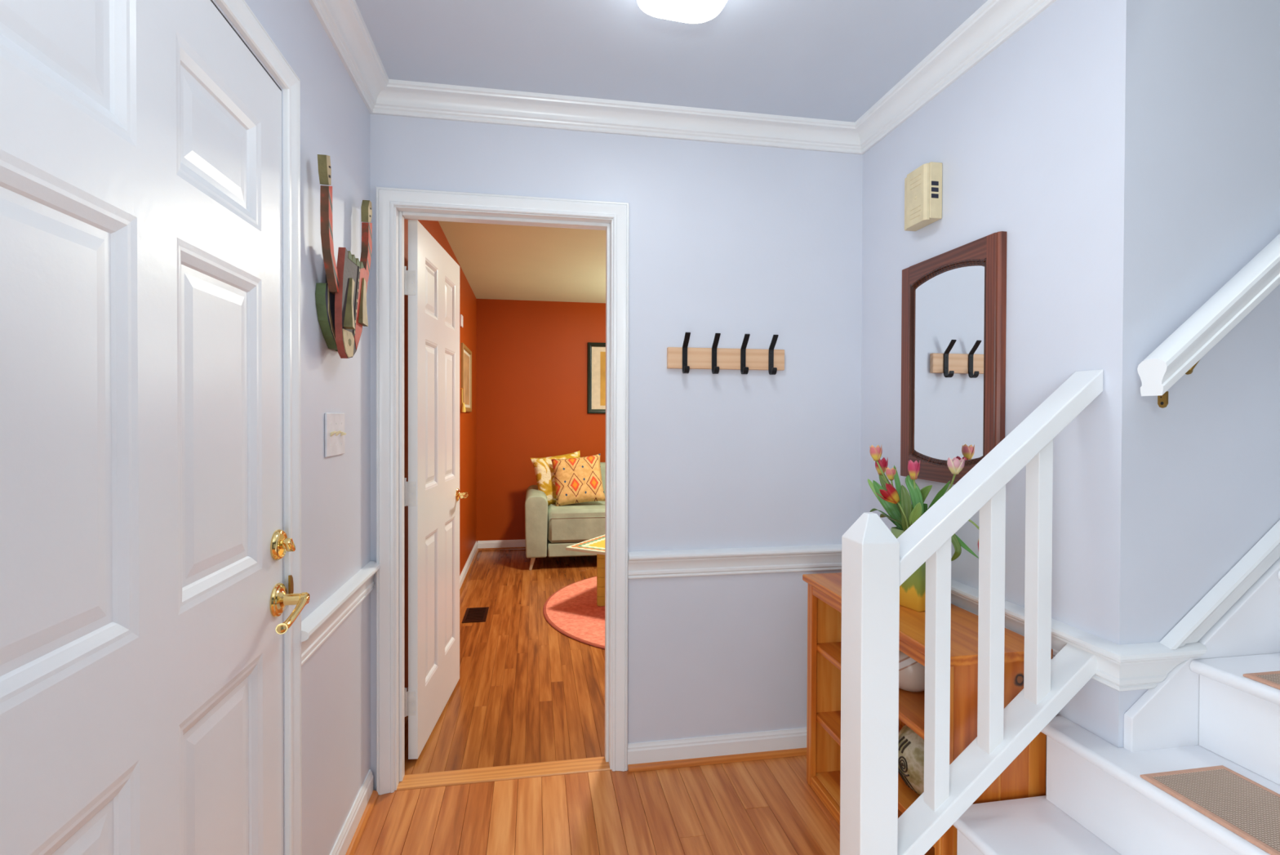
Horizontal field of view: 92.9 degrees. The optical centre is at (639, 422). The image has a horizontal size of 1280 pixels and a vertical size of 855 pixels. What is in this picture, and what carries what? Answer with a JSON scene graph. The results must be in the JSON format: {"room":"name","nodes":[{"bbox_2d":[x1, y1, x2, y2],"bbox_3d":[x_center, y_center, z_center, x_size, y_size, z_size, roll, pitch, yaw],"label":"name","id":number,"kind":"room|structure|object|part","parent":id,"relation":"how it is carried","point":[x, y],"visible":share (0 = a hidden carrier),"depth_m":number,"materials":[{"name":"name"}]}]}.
{"room":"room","nodes":[
{"label":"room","id":0,"kind":"room"},
{"bbox_2d":[210,0,476,854],"bbox_3d":[-1.046,0.059,2.397,0.120,2.460,7.200,0,1,-10],"label":"wall","id":1,"kind":"structure","parent":0,"point":[335,118],"depth_m":1.73,"materials":[{"name":"paint"}]},
{"bbox_2d":[0,0,310,854],"bbox_3d":[-0.720,0.279,0.938,0.111,2.034,0.940,0,1,-10],"label":"door","id":2,"kind":"structure","parent":1,"relation":"in","point":[144,543],"depth_m":0.88,"materials":[{"name":"paint"}]},
{"bbox_3d":[-0.710,-0.505,0.716,0.035,0.228,0.305,0,1,-10],"label":"panel","id":3,"kind":"part","parent":2,"relation":"part of","materials":[{"name":"paint"}]},
{"bbox_3d":[-0.712,0.009,0.721,0.035,0.602,0.305,0,1,-10],"label":"panel","id":4,"kind":"part","parent":2,"relation":"part of","materials":[{"name":"paint"}]},
{"bbox_3d":[-0.714,0.770,0.728,0.035,0.566,0.305,0,1,-10],"label":"panel","id":5,"kind":"part","parent":2,"relation":"part of","materials":[{"name":"paint"}]},
{"bbox_3d":[-0.779,-0.509,1.113,0.035,0.228,0.305,0,1,-10],"label":"panel","id":6,"kind":"part","parent":2,"relation":"part of","materials":[{"name":"paint"}]},
{"bbox_3d":[-0.781,0.005,1.118,0.035,0.602,0.305,0,1,-10],"label":"panel","id":7,"kind":"part","parent":2,"relation":"part of","materials":[{"name":"paint"}]},
{"bbox_3d":[-0.783,0.766,1.125,0.035,0.566,0.305,0,1,-10],"label":"panel","id":8,"kind":"part","parent":2,"relation":"part of","materials":[{"name":"paint"}]},
{"bbox_3d":[-0.771,0.392,1.351,0.065,0.074,0.074,0,1,-10],"label":"lever handle","id":9,"kind":"part","parent":2,"relation":"part of","materials":[{"name":"gold metal"}]},
{"bbox_3d":[-0.799,0.377,1.393,0.004,0.058,0.018,0,1,-10],"label":"strike plate","id":10,"kind":"part","parent":2,"relation":"part of","materials":[{"name":"gold metal"}]},
{"bbox_3d":[-0.740,0.408,1.298,0.023,0.052,0.121,0,1,-7],"label":"lever","id":11,"kind":"part","parent":2,"relation":"part of","materials":[{"name":"gold metal"}]},
{"bbox_2d":[210,0,302,854],"bbox_3d":[-0.779,0.253,0.917,0.140,2.103,1.033,0,1,-10],"label":"door frame","id":12,"kind":"structure","parent":1,"relation":"attached to","point":[238,11],"depth_m":1.39,"materials":[{"name":"paint"}]},
{"bbox_2d":[324,413,346,457],"bbox_3d":[-0.859,0.034,1.728,0.018,0.121,0.160,0,1,-10],"label":"light switch","id":13,"kind":"object","parent":1,"relation":"attached to","point":[335,433],"visible":1,"depth_m":1.71,"materials":[{"name":"white plastic"}]},
{"bbox_2d":[301,560,380,666],"bbox_3d":[-0.859,0.534,1.777,0.037,0.100,0.693,0,1,-10],"label":"trim","id":14,"kind":"structure","parent":1,"relation":"attached to","point":[320,624],"depth_m":1.68,"materials":[{"name":"paint"}]},
{"bbox_2d":[315,154,372,358],"bbox_3d":[-0.826,-0.436,1.732,0.082,0.522,0.435,0,1,-10],"label":"wall decoration","id":15,"kind":"object","parent":1,"relation":"attached to","point":[340,301],"visible":1,"depth_m":1.63,"materials":[{"name":"red paint"}]},
{"bbox_3d":[-0.802,-0.473,1.581,0.020,0.262,0.102,0,1,-10],"label":"arm","id":16,"kind":"part","parent":15,"relation":"part of","materials":[{"name":"red paint"}]},
{"bbox_3d":[-0.853,-0.515,1.878,0.020,0.239,0.123,0,1,-10],"label":"arm","id":17,"kind":"part","parent":15,"relation":"part of","materials":[{"name":"red paint"}]},
{"bbox_2d":[329,768,378,854],"bbox_3d":[-0.863,1.249,1.775,0.030,0.092,0.675,0,1,-10],"label":"baseboard","id":18,"kind":"structure","parent":1,"relation":"attached to","point":[347,842],"depth_m":1.91,"materials":[{"name":"paint"}]},
{"bbox_3d":[-0.857,1.285,1.776,0.017,0.020,0.674,0,1,-10],"label":"shoe moulding","id":19,"kind":"part","parent":18,"relation":"part of","materials":[{"name":"brown wood"}]},
{"bbox_2d":[404,540,479,729],"bbox_3d":[-1.274,1.224,4.145,0.030,0.092,3.699,0,1,-10],"label":"baseboard","id":20,"kind":"structure","parent":1,"relation":"attached to","point":[465,572],"depth_m":5.00,"materials":[{"name":"paint"}]},
{"bbox_2d":[460,314,462,327],"bbox_3d":[-1.371,-0.779,4.684,0.016,0.090,0.085,0,1,-10],"label":"wall plate","id":21,"kind":"object","parent":1,"relation":"attached to","point":[461,315],"visible":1,"depth_m":4.64,"materials":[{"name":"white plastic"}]},
{"bbox_2d":[460,386,466,412],"bbox_3d":[-1.358,-0.174,4.675,0.040,0.190,0.038,0,1,-10],"label":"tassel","id":22,"kind":"object","parent":1,"relation":"hanging from","point":[463,406],"visible":1,"depth_m":4.67,"materials":[{"name":"gold metal"}]},
{"bbox_3d":[-1.366,-0.204,4.673,0.009,0.120,0.008,0,1,-10],"label":"cord","id":23,"kind":"part","parent":22,"relation":"part of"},
{"bbox_2d":[461,342,471,412],"bbox_3d":[-1.427,-0.353,5.016,0.020,0.530,0.640,0,1,-10],"label":"framed picture","id":24,"kind":"object","parent":1,"relation":"attached to","point":[466,353],"visible":0.89,"depth_m":5.01,"materials":[{"name":"gold metal"}]},
{"bbox_2d":[463,351,469,404],"bbox_3d":[-1.429,-0.353,5.016,0.001,0.410,0.440,0,1,-10],"label":"print","id":25,"kind":"object","parent":24,"relation":"attached to","point":[466,354],"depth_m":5.01},
{"bbox_2d":[404,549,604,774],"bbox_3d":[0.927,1.315,4.473,4.720,0.080,3.808,0,1,-10],"label":"floor","id":26,"kind":"structure","parent":0,"point":[526,691],"depth_m":3.03,"materials":[{"name":"brown wood"}]},
{"bbox_2d":[462,606,488,622],"bbox_3d":[-1.085,1.270,4.027,0.146,0.005,0.296,0,1,-10],"label":"floor vent","id":27,"kind":"object","parent":26,"relation":"in","point":[472,614],"visible":1,"depth_m":4.01,"materials":[{"name":"brown metal"}]},
{"bbox_2d":[524,462,605,569],"bbox_3d":[-0.029,0.831,5.748,2.070,0.862,0.860,0,1,-10],"label":"sofa","id":28,"kind":"object","parent":26,"relation":"on","point":[553,528],"visible":0.34,"depth_m":5.21,"materials":[{"name":"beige fabric"}]},
{"bbox_3d":[-0.922,1.204,5.221,0.059,0.120,0.043,0,1,-10],"label":"leg","id":29,"kind":"part","parent":28,"relation":"part of","materials":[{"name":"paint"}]},
{"bbox_3d":[-0.952,0.882,5.584,0.195,0.528,0.850,0,1,-10],"label":"arm","id":30,"kind":"part","parent":28,"relation":"part of","materials":[{"name":"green fabric"}]},
{"bbox_2d":[530,450,580,505],"bbox_3d":[-0.741,0.523,5.672,0.536,0.506,0.226,0,1,-20],"label":"throw pillow","id":31,"kind":"object","parent":28,"relation":"on","point":[543,466],"visible":0.34,"depth_m":5.59,"materials":[{"name":"yellow fabric"}]},
{"bbox_2d":[546,501,604,542],"bbox_3d":[-0.427,0.888,5.585,0.834,0.287,0.666,0,1,-10],"label":"seat cushion","id":32,"kind":"object","parent":28,"relation":"on","point":[576,522],"depth_m":5.24,"materials":[{"name":"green fabric"}]},
{"bbox_2d":[551,453,604,506],"bbox_3d":[-0.559,0.522,5.531,0.499,0.468,0.236,0,1,-7],"label":"throw pillow","id":33,"kind":"object","parent":28,"relation":"on","point":[579,479],"visible":0.99,"depth_m":5.47,"materials":[{"name":"fabric"}]},
{"bbox_2d":[600,462,605,493],"bbox_3d":[-0.494,0.576,5.976,0.834,0.360,0.246,0,1,-10],"label":"cushion","id":34,"kind":"object","parent":28,"relation":"on","point":[602,464],"depth_m":5.92,"materials":[{"name":"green fabric"}]},
{"bbox_2d":[542,576,604,648],"bbox_3d":[0.307,1.268,4.268,1.950,0.012,1.950,0,1,-10],"label":"rug","id":35,"kind":"object","parent":26,"relation":"on","point":[572,610],"visible":0.28,"depth_m":4.04,"materials":[{"name":"fabric"}]},
{"bbox_2d":[565,534,604,605],"bbox_3d":[0.002,1.051,4.284,0.750,0.414,0.750,0,1,28],"label":"coffee table","id":36,"kind":"object","parent":35,"relation":"on","point":[597,544],"visible":0.2,"depth_m":4.17,"materials":[{"name":"yellow paint"}]},
{"bbox_3d":[-0.264,1.063,4.203,0.063,0.391,0.063,0,1,28],"label":"leg","id":37,"kind":"part","parent":36,"relation":"part of","materials":[{"name":"yellow paint"}]},
{"bbox_2d":[475,298,605,541],"bbox_3d":[0.596,0.025,6.396,4.720,2.460,0.120,0,1,-10],"label":"wall","id":38,"kind":"structure","parent":0,"point":[532,355],"depth_m":6.03,"materials":[{"name":"orange paint"}]},
{"bbox_2d":[477,538,525,550],"bbox_3d":[0.671,1.209,6.345,4.586,0.092,0.030,0,1,-10],"label":"baseboard","id":39,"kind":"structure","parent":38,"relation":"attached to","point":[498,544],"depth_m":5.99,"materials":[{"name":"paint"}]},
{"bbox_3d":[0.672,1.245,6.339,4.586,0.020,0.017,0,1,-10],"label":"shoe moulding","id":40,"kind":"part","parent":39,"relation":"part of","materials":[{"name":"white paint"}]},
{"bbox_2d":[586,342,605,413],"bbox_3d":[-0.265,-0.447,6.168,0.535,0.713,0.026,0,1,-10],"label":"framed picture","id":41,"kind":"object","parent":38,"relation":"attached to","point":[596,392],"visible":0.37,"depth_m":6.14},
{"bbox_2d":[600,351,605,405],"bbox_3d":[-0.265,-0.442,6.170,0.275,0.543,0.001,0,1,-10],"label":"print","id":42,"kind":"object","parent":41,"relation":"attached to","point":[602,354],"depth_m":6.15},
{"bbox_2d":[354,755,839,854],"bbox_3d":[1.402,1.352,0.856,4.420,0.080,3.300,0,1,-10],"label":"floor","id":43,"kind":"structure","parent":0,"point":[767,806],"depth_m":2.01,"materials":[{"name":"brown wood"}]},
{"bbox_2d":[802,572,1053,854],"bbox_3d":[0.800,0.926,1.853,0.300,0.746,0.768,0,1,-10],"label":"bookcase","id":44,"kind":"object","parent":43,"relation":"on","point":[1024,776],"visible":0.37,"depth_m":1.69,"materials":[{"name":"brown wood"}]},
{"bbox_3d":[0.675,1.280,1.832,0.020,0.039,0.672,0,1,-10],"label":"rail","id":45,"kind":"part","parent":44,"relation":"part of","materials":[{"name":"brown wood"}]},
{"bbox_3d":[0.754,0.935,2.212,0.265,0.722,0.018,0,1,-10],"label":"panel","id":46,"kind":"part","parent":44,"relation":"part of","materials":[{"name":"brown wood"}]},
{"bbox_3d":[0.811,0.805,1.854,0.253,0.022,0.703,0,1,-10],"label":"shelf","id":47,"kind":"part","parent":44,"relation":"part of","materials":[{"name":"brown wood"}]},
{"bbox_3d":[0.810,1.054,1.856,0.253,0.022,0.703,0,1,-10],"label":"shelf","id":48,"kind":"part","parent":44,"relation":"part of","materials":[{"name":"brown wood"}]},
{"bbox_2d":[890,526,925,611],"bbox_3d":[0.841,0.438,1.840,0.118,0.230,0.118,0,1,-24],"label":"flower vase","id":49,"kind":"object","parent":44,"relation":"on","point":[913,590],"visible":0.2,"depth_m":1.79,"materials":[{"name":"green ceramic"}]},
{"bbox_2d":[867,457,901,516],"bbox_3d":[0.796,0.308,1.934,0.057,0.390,0.182,0,1,-14],"label":"tulip","id":50,"kind":"object","parent":49,"relation":"in","point":[883,463],"visible":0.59,"depth_m":1.98,"materials":[{"name":"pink plant"}]},
{"bbox_2d":[869,444,902,529],"bbox_3d":[0.779,0.287,1.919,0.067,0.431,0.184,0,1,-19],"label":"tulip","id":51,"kind":"object","parent":49,"relation":"in","point":[876,452],"visible":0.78,"depth_m":1.93,"materials":[{"name":"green plant"}]},
{"bbox_3d":[0.800,0.313,1.918,0.011,0.379,0.152,0,1,-26],"label":"stem","id":52,"kind":"part","parent":51,"relation":"part of","materials":[{"name":"green plant"}]},
{"bbox_2d":[869,481,911,531],"bbox_3d":[0.750,0.341,1.887,0.110,0.325,0.216,0,1,-23],"label":"tulip","id":53,"kind":"object","parent":49,"relation":"in","point":[891,495],"visible":0.86,"depth_m":1.81,"materials":[{"name":"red plant"}]},
{"bbox_3d":[0.804,0.370,1.811,0.070,0.268,0.031,0,1,-10],"label":"stem","id":54,"kind":"part","parent":53,"relation":"part of","materials":[{"name":"green plant"}]},
{"bbox_2d":[885,464,901,505],"bbox_3d":[0.815,0.319,1.894,0.033,0.368,0.114,0,1,-34],"label":"tulip","id":55,"kind":"object","parent":49,"relation":"in","point":[891,473],"visible":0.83,"depth_m":1.91,"materials":[{"name":"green plant"}]},
{"bbox_2d":[905,459,932,525],"bbox_3d":[0.833,0.308,1.821,0.069,0.392,0.126,0,1,13],"label":"tulip","id":56,"kind":"object","parent":49,"relation":"in","point":[918,496],"visible":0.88,"depth_m":1.81,"materials":[{"name":"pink plant"}]},
{"bbox_2d":[923,457,964,512],"bbox_3d":[0.869,0.300,1.777,0.042,0.408,0.192,0,1,-10],"label":"tulip","id":57,"kind":"object","parent":49,"relation":"in","point":[955,465],"visible":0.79,"depth_m":1.71,"materials":[{"name":"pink plant"}]},
{"bbox_3d":[0.866,0.323,1.770,0.007,0.362,0.139,0,1,-13],"label":"stem","id":58,"kind":"part","parent":57,"relation":"part of","materials":[{"name":"green plant"}]},
{"bbox_2d":[951,519,978,560],"bbox_3d":[0.870,0.382,1.700,0.043,0.246,0.258,0,1,-17],"label":"tulip","id":59,"kind":"object","parent":49,"relation":"in","point":[956,540],"visible":0.3,"depth_m":1.66,"materials":[{"name":"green plant"}]},
{"bbox_3d":[0.878,0.382,1.714,0.008,0.246,0.236,0,1,-13],"label":"stem","id":60,"kind":"part","parent":59,"relation":"part of","materials":[{"name":"green plant"}]},
{"bbox_2d":[897,724,924,795],"bbox_3d":[0.824,0.947,1.715,0.208,0.194,0.206,0,1,-10],"label":"pot","id":61,"kind":"object","parent":44,"relation":"on","point":[911,745],"visible":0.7,"depth_m":1.67,"materials":[{"name":"beige ceramic"}]},
{"bbox_2d":[898,649,924,691],"bbox_3d":[0.810,0.721,1.827,0.150,0.146,0.150,0,1,-10],"label":"ceramic pot","id":62,"kind":"object","parent":44,"relation":"on","point":[911,672],"visible":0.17,"depth_m":1.76,"materials":[{"name":"white ceramic"}]},
{"bbox_2d":[840,368,1103,854],"bbox_3d":[0.756,0.591,1.383,0.599,1.426,0.088,0,1,-10],"label":"stair railing","id":63,"kind":"object","parent":43,"relation":"on","point":[875,563],"visible":0.94,"depth_m":1.36,"materials":[{"name":"paint"}]},
{"bbox_3d":[0.504,0.751,1.341,0.088,1.105,0.088,0,1,-10],"label":"newel post","id":64,"kind":"part","parent":63,"relation":"part of","materials":[{"name":"paint"}]},
{"bbox_3d":[0.795,0.761,1.391,0.508,0.478,0.075,0,1,-10],"label":"rail","id":65,"kind":"part","parent":63,"relation":"part of","materials":[{"name":"paint"}]},
{"bbox_3d":[0.800,0.117,1.385,0.513,0.479,0.075,0,1,-10],"label":"rail","id":66,"kind":"part","parent":63,"relation":"part of","materials":[{"name":"paint"}]},
{"bbox_2d":[952,520,1279,854],"bbox_3d":[1.920,0.093,1.102,2.719,2.435,1.075,0,1,-10],"label":"staircase","id":67,"kind":"structure","parent":43,"relation":"on","point":[1205,712],"depth_m":1.35,"materials":[{"name":"paint"}]},
{"bbox_2d":[1139,764,1279,854],"bbox_3d":[1.183,0.725,0.915,0.204,0.007,0.705,0,1,-10],"label":"mat","id":68,"kind":"object","parent":67,"relation":"on","point":[1245,806],"visible":1,"depth_m":1.17,"materials":[{"name":"wicker"}]},
{"bbox_2d":[1243,670,1279,688],"bbox_3d":[1.422,0.531,0.950,0.204,0.007,0.695,0,1,-10],"label":"mat","id":69,"kind":"object","parent":67,"relation":"on","point":[1272,678],"visible":1,"depth_m":1.25,"materials":[{"name":"carpet"}]},
{"bbox_2d":[369,113,862,790],"bbox_3d":[-0.032,0.073,2.299,2.083,2.440,0.060,0,1,-10],"label":"wall","id":70,"kind":"structure","parent":0,"point":[733,241],"depth_m":2.33,"materials":[{"name":"paint"}]},
{"bbox_2d":[404,219,468,759],"bbox_3d":[-0.861,0.254,2.647,0.093,2.035,0.723,0,1,-3],"label":"door","id":71,"kind":"structure","parent":70,"relation":"in","point":[432,494],"depth_m":2.50,"materials":[{"name":"paint"}]},
{"bbox_3d":[-0.865,-0.542,2.491,0.028,0.219,0.195,0,1,-4],"label":"panel","id":72,"kind":"part","parent":71,"relation":"part of","materials":[{"name":"paint"}]},
{"bbox_3d":[-0.867,-0.031,2.496,0.028,0.598,0.195,0,1,-4],"label":"panel","id":73,"kind":"part","parent":71,"relation":"part of","materials":[{"name":"paint"}]},
{"bbox_3d":[-0.869,0.748,2.503,0.028,0.594,0.195,0,1,-4],"label":"panel","id":74,"kind":"part","parent":71,"relation":"part of","materials":[{"name":"paint"}]},
{"bbox_3d":[-0.888,-0.545,2.805,0.028,0.219,0.199,0,1,-4],"label":"panel","id":75,"kind":"part","parent":71,"relation":"part of","materials":[{"name":"paint"}]},
{"bbox_3d":[-0.890,-0.035,2.810,0.028,0.598,0.199,0,1,-4],"label":"panel","id":76,"kind":"part","parent":71,"relation":"part of","materials":[{"name":"paint"}]},
{"bbox_3d":[-0.892,0.744,2.817,0.028,0.594,0.199,0,1,-4],"label":"panel","id":77,"kind":"part","parent":71,"relation":"part of","materials":[{"name":"paint"}]},
{"bbox_3d":[-0.862,0.350,2.954,0.050,0.062,0.062,0,1,-4],"label":"knob","id":78,"kind":"part","parent":71,"relation":"part of","materials":[{"name":"gold metal"}]},
{"bbox_3d":[-0.837,0.353,2.905,0.021,0.021,0.105,0,1,-4],"label":"lever","id":79,"kind":"part","parent":71,"relation":"part of","materials":[{"name":"gold metal"}]},
{"bbox_2d":[375,186,629,795],"bbox_3d":[-0.489,0.241,2.247,0.881,2.102,0.149,0,1,-10],"label":"door frame","id":80,"kind":"structure","parent":70,"relation":"attached to","point":[386,198],"depth_m":2.18,"materials":[{"name":"paint"}]},
{"bbox_2d":[394,755,611,791],"bbox_3d":[-0.491,1.300,2.248,0.791,0.024,0.092,0,1,-10],"label":"threshold","id":81,"kind":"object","parent":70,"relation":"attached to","point":[453,777],"depth_m":2.24,"materials":[{"name":"brown wood"}]},
{"bbox_2d":[627,727,806,772],"bbox_3d":[0.416,1.247,2.343,0.940,0.092,0.030,0,1,-10],"label":"baseboard","id":82,"kind":"structure","parent":70,"relation":"attached to","point":[755,745],"depth_m":2.32,"materials":[{"name":"paint"}]},
{"bbox_3d":[0.412,1.283,2.336,0.924,0.020,0.017,0,1,-10],"label":"shoe moulding","id":83,"kind":"part","parent":82,"relation":"part of","materials":[{"name":"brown wood"}]},
{"bbox_2d":[666,332,784,374],"bbox_3d":[0.334,-0.256,2.292,0.461,0.149,0.072,0,1,-10],"label":"coat rack","id":84,"kind":"object","parent":70,"relation":"attached to","point":[715,358],"visible":1,"depth_m":2.30,"materials":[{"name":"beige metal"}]},
{"bbox_2d":[355,0,987,302],"bbox_3d":[1.264,-1.208,2.845,4.820,0.120,7.320,0,1,-10],"label":"ceiling","id":85,"kind":"structure","parent":0,"point":[827,60],"depth_m":1.91,"materials":[{"name":"paint"}]},
{"bbox_2d":[636,0,727,23],"bbox_3d":[0.124,-1.103,1.482,0.228,0.070,0.300,0,1,-15],"label":"ceiling light","id":86,"kind":"object","parent":85,"relation":"attached to","point":[690,11],"visible":1,"depth_m":1.58,"materials":[{"name":"white glass"}]},
{"bbox_2d":[860,0,1172,795],"bbox_3d":[1.037,-1.199,1.886,0.120,5.000,1.093,0,1,-10],"label":"wall","id":87,"kind":"structure","parent":0,"point":[1057,140],"depth_m":1.47,"materials":[{"name":"paint"}]},
{"bbox_2d":[308,0,1057,154],"bbox_3d":[0.254,-1.088,0.657,1.843,0.083,3.250,0,1,-10],"label":"crown molding","id":88,"kind":"structure","parent":87,"relation":"attached to","point":[995,21],"depth_m":2.13,"materials":[{"name":"paint"}]},
{"bbox_2d":[627,543,1207,691],"bbox_3d":[0.785,0.537,2.019,1.589,0.100,0.748,1,1,41],"label":"trim","id":89,"kind":"structure","parent":87,"relation":"attached to","point":[1133,666],"depth_m":1.84,"materials":[{"name":"paint"}]},
{"bbox_2d":[904,161,942,231],"bbox_3d":[0.923,-0.737,2.004,0.062,0.183,0.141,0,1,-10],"label":"door chime","id":90,"kind":"object","parent":87,"relation":"attached to","point":[922,185],"visible":1,"depth_m":1.95,"materials":[{"name":"beige plastic"}]},
{"bbox_2d":[900,231,1006,484],"bbox_3d":[0.959,-0.170,1.900,0.025,0.716,0.450,0,1,-10],"label":"mirror","id":91,"kind":"object","parent":87,"relation":"attached to","point":[953,310],"visible":0.88,"depth_m":1.86,"materials":[{"name":"brown wood"}]},
{"bbox_3d":[0.958,0.149,1.903,0.025,0.078,0.358,0,1,-10],"label":"rail","id":92,"kind":"part","parent":91,"relation":"part of","materials":[{"name":"brown wood"}]},
{"bbox_3d":[0.955,-0.176,1.899,0.016,0.625,0.358,0,1,-10],"label":"moulding","id":93,"kind":"part","parent":91,"relation":"part of","materials":[{"name":"brown wood"}]},
{"bbox_3d":[0.960,-0.495,1.897,0.025,0.065,0.358,0,1,-10],"label":"rail","id":94,"kind":"part","parent":91,"relation":"part of","materials":[{"name":"brown wood"}]},
{"bbox_3d":[0.958,-0.170,1.900,0.004,0.616,0.366,0,1,-10],"label":"glass","id":95,"kind":"part","parent":91,"relation":"part of","materials":[{"name":"silver mirror"}]},
{"bbox_2d":[1164,0,1279,635],"bbox_3d":[2.281,-1.193,1.608,2.237,5.000,0.120,0,1,-10],"label":"wall","id":96,"kind":"structure","parent":0,"point":[1223,442],"depth_m":1.39,"materials":[{"name":"paint"}]},
{"bbox_2d":[1137,233,1279,408],"bbox_3d":[2.192,-0.996,1.485,2.255,1.934,0.094,0,1,-10],"label":"handrail","id":97,"kind":"object","parent":96,"relation":"attached to","point":[1178,355],"visible":1,"depth_m":1.29,"materials":[{"name":"paint"}]},
{"bbox_3d":[1.250,-0.161,1.353,0.010,0.089,0.053,0,1,-28],"label":"bracket arm","id":98,"kind":"part","parent":97,"relation":"part of","materials":[{"name":"gold metal"}]}
]}

